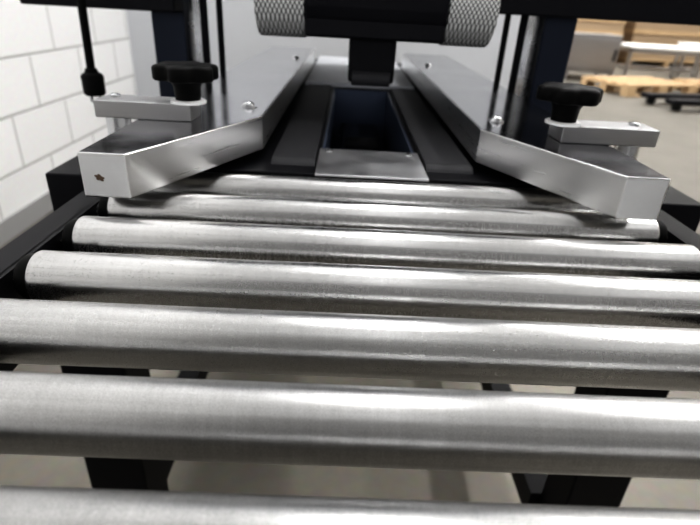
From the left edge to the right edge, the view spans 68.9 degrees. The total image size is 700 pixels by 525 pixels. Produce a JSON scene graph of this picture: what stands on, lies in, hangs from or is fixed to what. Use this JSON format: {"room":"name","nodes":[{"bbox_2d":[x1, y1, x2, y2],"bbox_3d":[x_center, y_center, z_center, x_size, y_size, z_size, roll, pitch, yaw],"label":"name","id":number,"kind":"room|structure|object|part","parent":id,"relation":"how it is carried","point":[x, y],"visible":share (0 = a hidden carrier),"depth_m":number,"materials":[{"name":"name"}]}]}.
{"room":"packing warehouse","nodes":[
{"label":"packing warehouse","id":0,"kind":"room"},
{"bbox_2d":[0,0,136,220],"bbox_3d":[-1.285,-4.432,5.565,0.200,4.500,18.200,3,27,-1],"label":"wall","id":1,"kind":"structure","parent":0,"point":[47,117],"depth_m":2.15,"materials":[{"name":"white brick"}]},
{"bbox_2d":[0,191,52,246],"bbox_3d":[-1.291,-2.456,6.494,0.012,0.080,18.200,3,27,-1],"label":"baseboard","id":2,"kind":"structure","parent":1,"relation":"attached to","point":[21,219],"depth_m":2.02,"materials":[{"name":"grey"}]},
{"bbox_2d":[126,0,520,95],"bbox_3d":[-0.046,-2.142,2.584,2.350,3.200,0.150,3,27,-1],"label":"wall","id":3,"kind":"structure","parent":0,"point":[243,40],"depth_m":2.95,"materials":[{"name":"grey paint"}]},
{"bbox_2d":[0,60,699,509],"bbox_3d":[3.841,-2.139,6.652,10.700,0.100,18.600,3,27,-1],"label":"floor","id":4,"kind":"structure","parent":0,"point":[675,155],"depth_m":1.06,"materials":[{"name":"concrete"}]},
{"bbox_2d":[0,172,699,524],"bbox_3d":[0.013,0.507,0.131,0.582,0.718,1.210,3,27,-1],"label":"conveyor","id":5,"kind":"object","parent":4,"relation":"on","point":[202,271],"visible":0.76,"depth_m":0.27,"materials":[{"name":"metal"}]},
{"bbox_2d":[20,0,699,506],"bbox_3d":[0.157,-0.406,0.911,1.260,1.650,1.248,3,27,-1],"label":"machine","id":6,"kind":"object","parent":4,"relation":"on","point":[280,111],"visible":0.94,"depth_m":0.60,"materials":[{"name":"black paint"}]},
{"bbox_2d":[77,0,105,101],"bbox_3d":[-0.339,-0.696,0.499,0.030,1.044,0.030,3,27,-1],"label":"power cable","id":7,"kind":"object","parent":6,"relation":"attached to","point":[93,84],"visible":0.98,"depth_m":0.71,"materials":[{"name":"black plastic"}]},
{"bbox_2d":[94,174,104,181],"bbox_3d":[-0.189,-0.064,0.385,0.008,0.005,0.001,25,24,-12],"label":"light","id":8,"kind":"object","parent":6,"relation":"attached to","point":[98,176],"depth_m":0.38,"materials":[{"name":"brown"}]},
{"bbox_3d":[-0.326,0.237,0.724,0.080,0.565,0.070,3,27,-1],"label":"leg","id":9,"kind":"part","parent":6,"relation":"part of","materials":[{"name":"black paint"}]},
{"bbox_3d":[-0.229,-0.126,0.510,0.023,0.045,0.023,3,27,-1],"label":"bracket post","id":10,"kind":"part","parent":6,"relation":"part of","materials":[{"name":"metal"}]},
{"bbox_3d":[-0.195,-0.150,0.494,0.090,0.016,0.036,3,27,-1],"label":"bracket arm","id":11,"kind":"part","parent":6,"relation":"part of","materials":[{"name":"metal"}]},
{"bbox_3d":[-0.152,-0.168,0.475,0.055,0.032,0.060,3,27,-1],"label":"star knob","id":12,"kind":"part","parent":6,"relation":"part of","materials":[{"name":"black plastic"}]},
{"bbox_2d":[170,98,206,105],"bbox_3d":[-0.153,-0.153,0.483,0.033,0.003,0.033,3,27,-1],"label":"washer","id":13,"kind":"object","parent":6,"relation":"in","point":[173,101],"depth_m":0.47,"materials":[{"name":"silver metal"}]},
{"bbox_3d":[-0.147,-0.297,0.843,0.112,0.035,1.028,3,27,-1],"label":"guide rail","id":14,"kind":"part","parent":6,"relation":"part of","materials":[{"name":"silver metal"}]},
{"bbox_3d":[-0.196,-0.678,0.687,0.010,0.900,0.010,3,27,-1],"label":"column guide rod","id":15,"kind":"part","parent":6,"relation":"part of","materials":[{"name":"black paint"}]},
{"bbox_3d":[0.020,-0.479,1.271,0.220,0.008,0.541,3,27,-1],"label":"deck plate","id":16,"kind":"part","parent":6,"relation":"part of","materials":[{"name":"grey paint"}]},
{"bbox_3d":[0.022,-0.105,0.542,0.112,0.002,0.099,3,27,-1],"label":"plate","id":17,"kind":"part","parent":6,"relation":"part of","materials":[{"name":"metal"}]},
{"bbox_2d":[487,119,503,122],"bbox_3d":[0.161,-0.156,0.562,0.018,0.001,0.018,3,27,-1],"label":"washer","id":18,"kind":"object","parent":6,"relation":"in","point":[488,120],"depth_m":0.56,"materials":[{"name":"metal"}]},
{"bbox_3d":[0.272,-0.656,0.698,0.010,0.900,0.010,3,27,-1],"label":"column guide rod","id":19,"kind":"part","parent":6,"relation":"part of","materials":[{"name":"black paint"}]},
{"bbox_3d":[0.190,-0.283,0.855,0.115,0.035,1.020,3,27,-1],"label":"guide rail","id":20,"kind":"part","parent":6,"relation":"part of","materials":[{"name":"silver metal"}]},
{"bbox_2d":[544,117,580,127],"bbox_3d":[0.202,-0.134,0.485,0.033,0.003,0.033,3,27,-1],"label":"washer","id":21,"kind":"object","parent":6,"relation":"in","point":[555,122],"depth_m":0.47,"materials":[{"name":"silver metal"}]},
{"bbox_3d":[0.203,-0.149,0.477,0.055,0.032,0.060,-12,31,-28],"label":"star knob","id":22,"kind":"part","parent":6,"relation":"part of","materials":[{"name":"black plastic"}]},
{"bbox_3d":[0.359,0.269,0.740,0.080,0.565,0.070,3,27,-1],"label":"leg","id":23,"kind":"part","parent":6,"relation":"part of","materials":[{"name":"black paint"}]},
{"bbox_3d":[0.246,-0.127,0.498,0.092,0.016,0.036,3,27,-1],"label":"bracket arm","id":24,"kind":"part","parent":6,"relation":"part of","materials":[{"name":"metal"}]},
{"bbox_3d":[0.275,-0.100,0.516,0.023,0.045,0.023,3,27,-1],"label":"bracket post","id":25,"kind":"part","parent":6,"relation":"part of","materials":[{"name":"metal"}]},
{"bbox_2d":[564,32,622,78],"bbox_3d":[3.629,-3.172,7.837,0.720,0.640,0.700,5,27,4],"label":"base cabinet","id":26,"kind":"object","parent":4,"relation":"on","point":[597,53],"visible":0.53,"depth_m":7.53,"materials":[{"name":"grey metal"}]},
{"bbox_3d":[3.599,-3.078,7.540,0.696,0.420,0.018,5,27,4],"label":"door","id":27,"kind":"part","parent":26,"relation":"part of","materials":[{"name":"silver metal"}]},
{"bbox_2d":[575,19,626,35],"bbox_3d":[4.630,-4.872,10.533,1.640,1.320,1.040,5,27,3],"label":"crate","id":28,"kind":"object","parent":4,"relation":"on","point":[583,25],"visible":0.07,"depth_m":10.05,"materials":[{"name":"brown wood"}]},
{"bbox_2d":[580,76,698,96],"bbox_3d":[3.848,-2.361,6.819,1.200,0.144,0.800,-7,29,-19],"label":"wooden pallet","id":29,"kind":"object","parent":4,"relation":"on","point":[629,85],"visible":0.9,"depth_m":6.65,"materials":[{"name":"brown wood"}]},
{"bbox_2d":[610,42,699,78],"bbox_3d":[4.757,-3.100,7.957,1.100,0.520,0.700,6,27,6],"label":"work table","id":30,"kind":"object","parent":4,"relation":"on","point":[684,51],"visible":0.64,"depth_m":7.67,"materials":[{"name":"white laminate"}]},
{"bbox_3d":[4.209,-3.001,7.743,0.040,0.480,0.040,6,27,6],"label":"leg","id":31,"kind":"part","parent":30,"relation":"part of","materials":[{"name":"silver metal"}]},
{"bbox_2d":[615,64,695,73],"bbox_3d":[4.754,-3.038,7.989,1.040,0.020,0.640,6,27,6],"label":"shelf","id":32,"kind":"object","parent":30,"relation":"attached to","point":[634,67],"depth_m":7.84,"materials":[{"name":"silver metal"}]},
{"bbox_3d":[5.304,-3.165,8.189,0.040,0.480,0.040,6,27,6],"label":"leg","id":33,"kind":"part","parent":30,"relation":"part of","materials":[{"name":"silver metal"}]},
{"bbox_3d":[5.217,-2.890,7.640,0.040,0.480,0.040,6,27,6],"label":"leg","id":34,"kind":"part","parent":30,"relation":"part of","materials":[{"name":"silver metal"}]},
{"bbox_2d":[616,21,699,66],"bbox_3d":[6.631,-4.983,10.812,1.840,1.470,1.040,1,27,-5],"label":"crate","id":35,"kind":"object","parent":4,"relation":"on","point":[634,32],"visible":0.41,"depth_m":10.45,"materials":[{"name":"brown wood"}]},
{"bbox_2d":[640,92,699,110],"bbox_3d":[4.202,-2.311,5.575,1.550,1.220,0.560,-2,27,-10],"label":"truck","id":36,"kind":"object","parent":4,"relation":"on","point":[677,100],"visible":1,"depth_m":5.80,"materials":[{"name":"black paint"}]},
{"bbox_2d":[669,42,699,78],"bbox_3d":[6.107,-3.238,8.335,1.300,0.560,0.700,4,27,2],"label":"work table","id":37,"kind":"object","parent":4,"relation":"on","point":[695,45],"visible":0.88,"depth_m":8.29,"materials":[{"name":"white laminate"}]},
{"bbox_3d":[5.520,-3.407,8.644,0.040,0.520,0.040,4,27,2],"label":"leg","id":38,"kind":"part","parent":37,"relation":"part of","materials":[{"name":"silver metal"}]},
{"bbox_2d":[674,65,696,70],"bbox_3d":[6.102,-3.158,8.376,1.240,0.020,0.640,4,27,2],"label":"shelf","id":39,"kind":"object","parent":37,"relation":"attached to","point":[691,68],"depth_m":8.36,"materials":[{"name":"silver metal"}]},
{"bbox_3d":[5.476,-3.128,8.092,0.040,0.520,0.040,4,27,2],"label":"leg","id":40,"kind":"part","parent":37,"relation":"part of","materials":[{"name":"silver metal"}]},
{"bbox_2d":[673,78,699,93],"bbox_3d":[5.246,-2.388,7.029,1.200,0.144,0.800,-1,27,-8],"label":"wooden pallet","id":41,"kind":"object","parent":4,"relation":"on","point":[688,81],"visible":0.51,"depth_m":7.11,"materials":[{"name":"brown wood"}]}
]}

